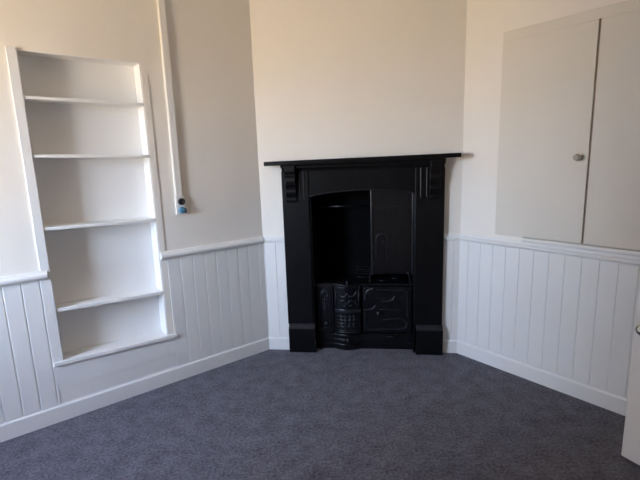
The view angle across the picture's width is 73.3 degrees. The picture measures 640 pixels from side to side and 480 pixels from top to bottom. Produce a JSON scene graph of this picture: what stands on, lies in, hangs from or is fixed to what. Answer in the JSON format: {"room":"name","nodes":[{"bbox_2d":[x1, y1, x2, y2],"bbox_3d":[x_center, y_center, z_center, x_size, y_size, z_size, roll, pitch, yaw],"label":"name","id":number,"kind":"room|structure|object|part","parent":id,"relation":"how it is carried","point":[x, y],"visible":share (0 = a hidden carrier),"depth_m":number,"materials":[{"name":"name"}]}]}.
{"room":"living room","nodes":[
{"label":"living room","id":0,"kind":"room"},
{"bbox_2d":[0,0,262,331],"bbox_3d":[-1.300,-0.352,2.598,4.536,2.720,0.201,-10,13,-38],"label":"wall","id":1,"kind":"structure","parent":0,"point":[210,43],"depth_m":2.72,"materials":[{"name":"paint"}]},
{"bbox_2d":[0,270,48,287],"bbox_3d":[-2.121,0.304,1.884,1.602,0.053,0.034,-10,13,-38],"label":"trim","id":2,"kind":"structure","parent":1,"relation":"attached to","point":[5,281],"depth_m":2.30,"materials":[{"name":"white wood"}]},
{"bbox_2d":[0,281,60,423],"bbox_3d":[-2.129,0.690,1.954,1.567,0.762,0.012,-10,13,-38],"label":"wainscoting","id":3,"kind":"structure","parent":1,"relation":"attached to","point":[27,380],"depth_m":2.35,"materials":[{"name":"white wood"}]},
{"bbox_2d":[5,46,176,366],"bbox_3d":[-1.304,-0.165,2.561,0.708,1.743,0.148,-10,13,-38],"label":"bookcase","id":4,"kind":"object","parent":1,"relation":"attached to","point":[86,147],"visible":1,"depth_m":2.58,"materials":[{"name":"paint"}]},
{"bbox_3d":[-1.525,-0.136,2.313,0.045,1.694,0.011,-10,13,-38],"label":"casing","id":5,"kind":"part","parent":4,"relation":"part of","materials":[{"name":"white wood"}]},
{"bbox_3d":[-1.544,-0.134,2.378,0.007,1.711,0.112,-10,13,-38],"label":"panel","id":6,"kind":"part","parent":4,"relation":"part of","materials":[{"name":"paint"}]},
{"bbox_3d":[-1.337,-1.014,2.405,0.594,0.007,0.112,-10,13,-38],"label":"head panel","id":7,"kind":"part","parent":4,"relation":"part of","materials":[{"name":"paint"}]},
{"bbox_3d":[-1.327,-0.782,2.446,0.594,0.025,0.118,-10,13,-38],"label":"shelf","id":8,"kind":"part","parent":4,"relation":"part of","materials":[{"name":"paint"}]},
{"bbox_3d":[-1.318,-0.485,2.502,0.594,0.032,0.118,-10,13,-38],"label":"shelf","id":9,"kind":"part","parent":4,"relation":"part of","materials":[{"name":"paint"}]},
{"bbox_3d":[-1.305,-0.100,2.574,0.594,0.035,0.118,-10,13,-38],"label":"shelf","id":10,"kind":"part","parent":4,"relation":"part of","materials":[{"name":"paint"}]},
{"bbox_3d":[-1.290,0.364,2.660,0.594,0.049,0.118,-10,13,-38],"label":"shelf","id":11,"kind":"part","parent":4,"relation":"part of","materials":[{"name":"paint"}]},
{"bbox_3d":[-1.273,0.667,2.712,0.708,0.051,0.136,-10,13,-38],"label":"sill","id":12,"kind":"part","parent":4,"relation":"part of","materials":[{"name":"paint"}]},
{"bbox_3d":[-1.075,-0.218,2.746,0.007,1.711,0.112,-10,13,-38],"label":"panel","id":13,"kind":"part","parent":4,"relation":"part of","materials":[{"name":"paint"}]},
{"bbox_3d":[-1.021,-0.182,2.720,0.038,1.647,0.004,-10,13,-38],"label":"casing","id":14,"kind":"part","parent":4,"relation":"part of","materials":[{"name":"paint"}]},
{"bbox_2d":[53,333,177,402],"bbox_3d":[-1.246,0.790,2.689,0.704,0.238,0.010,-10,13,-38],"label":"wall panel","id":15,"kind":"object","parent":1,"relation":"attached to","point":[84,377],"depth_m":2.66,"materials":[{"name":"white wood"}]},
{"bbox_2d":[0,337,268,442],"bbox_3d":[-1.560,1.011,2.463,2.986,0.108,0.022,-10,13,-38],"label":"baseboard","id":16,"kind":"structure","parent":1,"relation":"attached to","point":[81,405],"depth_m":2.70,"materials":[{"name":"white wood"}]},
{"bbox_2d":[157,0,181,196],"bbox_3d":[-0.936,-1.006,2.647,0.046,1.477,0.020,-10,13,-38],"label":"cable trunking","id":17,"kind":"object","parent":1,"relation":"attached to","point":[161,8],"visible":1,"depth_m":2.66,"materials":[{"name":"white paint"}]},
{"bbox_2d":[175,196,186,214],"bbox_3d":[-0.902,-0.224,2.791,0.064,0.115,0.035,-10,13,-38],"label":"wall socket","id":18,"kind":"object","parent":1,"relation":"attached to","point":[180,206],"visible":1,"depth_m":2.78,"materials":[{"name":"white plastic"}]},
{"bbox_2d":[160,236,263,259],"bbox_3d":[-0.718,0.053,2.985,0.767,0.053,0.034,-10,13,-38],"label":"trim","id":19,"kind":"structure","parent":1,"relation":"attached to","point":[196,250],"depth_m":2.95,"materials":[{"name":"white wood"}]},
{"bbox_2d":[167,243,268,365],"bbox_3d":[-0.695,0.433,3.080,0.730,0.762,0.012,-10,13,-38],"label":"wainscoting","id":20,"kind":"structure","parent":1,"relation":"attached to","point":[219,301],"depth_m":3.05,"materials":[{"name":"white wood"}]},
{"bbox_2d":[0,348,639,479],"bbox_3d":[-0.047,1.250,1.540,4.750,0.120,4.350,-10,13,-38],"label":"floor","id":21,"kind":"structure","parent":0,"point":[327,413],"depth_m":2.36,"materials":[{"name":"grey carpet"}]},
{"bbox_2d":[311,190,413,349],"bbox_3d":[0.338,0.208,3.333,0.764,1.245,0.354,-1,11,7],"label":"range","id":22,"kind":"object","parent":21,"relation":"on","point":[363,240],"visible":1,"depth_m":3.29,"materials":[{"name":"black metal"}]},
{"bbox_3d":[0.045,0.534,3.329,0.120,0.374,0.018,-1,11,7],"label":"panel","id":23,"kind":"part","parent":22,"relation":"part of","materials":[{"name":"black metal"}]},
{"bbox_3d":[0.043,0.532,3.318,0.087,0.314,0.011,-1,11,7],"label":"arch moulding","id":24,"kind":"part","parent":22,"relation":"part of","materials":[{"name":"metal"}]},
{"bbox_3d":[0.203,0.362,3.253,0.200,0.017,0.052,-1,11,7],"label":"grate rail","id":25,"kind":"part","parent":22,"relation":"part of","materials":[{"name":"black metal"}]},
{"bbox_3d":[0.212,0.641,3.296,0.169,0.145,0.034,-1,11,7],"label":"ash door","id":26,"kind":"part","parent":22,"relation":"part of","materials":[{"name":"metal"}]},
{"bbox_2d":[315,274,412,287],"bbox_3d":[0.342,0.317,3.361,0.740,0.020,0.312,-1,11,7],"label":"cooktop","id":27,"kind":"object","parent":22,"relation":"in","point":[321,280],"depth_m":3.30,"materials":[{"name":"black metal"}]},
{"bbox_3d":[0.458,0.047,3.193,0.090,0.205,0.011,-1,11,7],"label":"arch moulding","id":28,"kind":"part","parent":22,"relation":"part of","materials":[{"name":"metal"}]},
{"bbox_3d":[0.511,0.529,3.273,0.364,0.364,0.020,-1,11,7],"label":"oven door","id":29,"kind":"part","parent":22,"relation":"part of","materials":[{"name":"black metal"}]},
{"bbox_3d":[0.532,-0.059,3.173,0.300,0.635,0.016,-1,11,7],"label":"plate","id":30,"kind":"part","parent":22,"relation":"part of","materials":[{"name":"black metal"}]},
{"bbox_2d":[264,153,461,354],"bbox_3d":[0.299,0.141,3.100,1.328,1.465,0.150,-1,11,7],"label":"fireplace surround","id":31,"kind":"object","parent":21,"relation":"on","point":[423,175],"visible":1,"depth_m":3.08,"materials":[{"name":"black paint"}]},
{"bbox_2d":[264,153,461,165],"bbox_3d":[0.277,-0.555,2.970,1.328,0.048,0.150,-1,11,7],"label":"mantel shelf","id":32,"kind":"object","parent":31,"relation":"attached to","point":[423,158],"depth_m":2.92,"materials":[{"name":"black paint"}]},
{"bbox_3d":[0.289,-0.526,3.009,1.138,0.064,0.082,-1,11,7],"label":"bed moulding","id":33,"kind":"part","parent":31,"relation":"part of","materials":[{"name":"black paint"}]},
{"bbox_2d":[621,287,639,464],"bbox_3d":[1.565,0.123,1.553,0.094,1.972,0.740,-7,12,-25],"label":"door","id":34,"kind":"structure","parent":21,"relation":"on","point":[630,445],"depth_m":1.99,"materials":[{"name":"paint"}]},
{"bbox_3d":[1.418,0.393,1.887,0.058,0.048,0.048,-7,12,-25],"label":"knob","id":35,"kind":"part","parent":34,"relation":"part of","materials":[{"name":"silver metal"}]},
{"bbox_2d":[249,0,466,235],"bbox_3d":[0.272,-0.494,3.084,1.439,2.720,0.051,-1,11,7],"label":"wall","id":36,"kind":"structure","parent":0,"point":[333,79],"depth_m":2.95,"materials":[{"name":"paint"}]},
{"bbox_2d":[263,236,283,241],"bbox_3d":[-0.338,-0.006,3.211,0.186,0.045,0.022,-1,11,7],"label":"trim","id":37,"kind":"structure","parent":36,"relation":"attached to","point":[266,238],"depth_m":3.21,"materials":[{"name":"white wood"}]},
{"bbox_2d":[263,242,288,336],"bbox_3d":[-0.320,0.382,3.288,0.203,0.762,0.011,-1,11,7],"label":"wainscoting","id":38,"kind":"structure","parent":36,"relation":"attached to","point":[274,252],"depth_m":3.28,"materials":[{"name":"white wood"}]},
{"bbox_2d":[269,336,289,349],"bbox_3d":[-0.316,0.802,3.364,0.178,0.108,0.019,-1,11,7],"label":"baseboard","id":39,"kind":"structure","parent":36,"relation":"attached to","point":[280,343],"depth_m":3.36,"materials":[{"name":"white wood"}]},
{"bbox_2d":[443,339,456,352],"bbox_3d":[0.967,0.788,3.213,0.117,0.108,0.019,-1,11,7],"label":"baseboard","id":40,"kind":"structure","parent":36,"relation":"attached to","point":[449,346],"depth_m":3.20,"materials":[{"name":"white wood"}]},
{"bbox_2d":[442,240,459,339],"bbox_3d":[0.944,0.368,3.140,0.142,0.762,0.011,-1,11,7],"label":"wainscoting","id":41,"kind":"structure","parent":36,"relation":"attached to","point":[452,247],"depth_m":3.13,"materials":[{"name":"white wood"}]},
{"bbox_2d":[444,234,459,240],"bbox_3d":[0.933,-0.019,3.061,0.131,0.045,0.022,-1,11,7],"label":"trim","id":42,"kind":"structure","parent":36,"relation":"attached to","point":[447,237],"depth_m":3.06,"materials":[{"name":"white wood"}]},
{"bbox_2d":[415,0,639,327],"bbox_3d":[1.563,-0.412,2.421,0.200,2.720,4.100,-10,13,-38],"label":"wall","id":43,"kind":"structure","parent":0,"point":[487,21],"depth_m":2.78,"materials":[{"name":"paint"}]},
{"bbox_2d":[456,340,626,415],"bbox_3d":[1.631,0.908,2.458,0.021,0.108,1.955,-10,13,-38],"label":"baseboard","id":44,"kind":"structure","parent":43,"relation":"attached to","point":[604,399],"depth_m":2.69,"materials":[{"name":"white wood"}]},
{"bbox_2d":[457,241,639,398],"bbox_3d":[1.619,0.488,2.383,0.011,0.762,1.958,-10,13,-38],"label":"wainscoting","id":45,"kind":"structure","parent":43,"relation":"attached to","point":[570,317],"depth_m":2.62,"materials":[{"name":"white wood"}]},
{"bbox_2d":[459,233,639,265],"bbox_3d":[1.601,0.099,2.304,0.028,0.048,1.955,-10,13,-38],"label":"trim","id":46,"kind":"structure","parent":43,"relation":"attached to","point":[610,257],"depth_m":2.55,"materials":[{"name":"white wood"}]},
{"bbox_2d":[495,0,639,256],"bbox_3d":[1.464,-0.564,2.288,0.074,1.270,1.107,-10,13,-38],"label":"upper cabinet","id":47,"kind":"object","parent":43,"relation":"attached to","point":[568,175],"visible":1,"depth_m":2.38,"materials":[{"name":"paint"}]},
{"bbox_3d":[1.301,-0.592,2.530,0.016,1.184,0.520,-10,13,-38],"label":"door","id":48,"kind":"part","parent":47,"relation":"part of","materials":[{"name":"paint"}]},
{"bbox_3d":[1.487,-0.570,2.306,0.016,1.267,1.107,-10,13,-38],"label":"frame","id":49,"kind":"part","parent":47,"relation":"part of","materials":[{"name":"paint"}]},
{"bbox_3d":[1.414,-0.453,2.361,0.054,0.039,0.039,-10,13,-38],"label":"knob","id":50,"kind":"part","parent":47,"relation":"part of","materials":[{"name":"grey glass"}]},
{"bbox_3d":[1.558,0.054,2.343,0.034,0.029,0.920,-10,13,-38],"label":"rail","id":51,"kind":"part","parent":47,"relation":"part of","materials":[{"name":"white wood"}]},
{"bbox_3d":[1.641,-0.526,2.113,0.016,1.180,0.542,-10,13,-38],"label":"door","id":52,"kind":"part","parent":47,"relation":"part of","materials":[{"name":"paint"}]}
]}

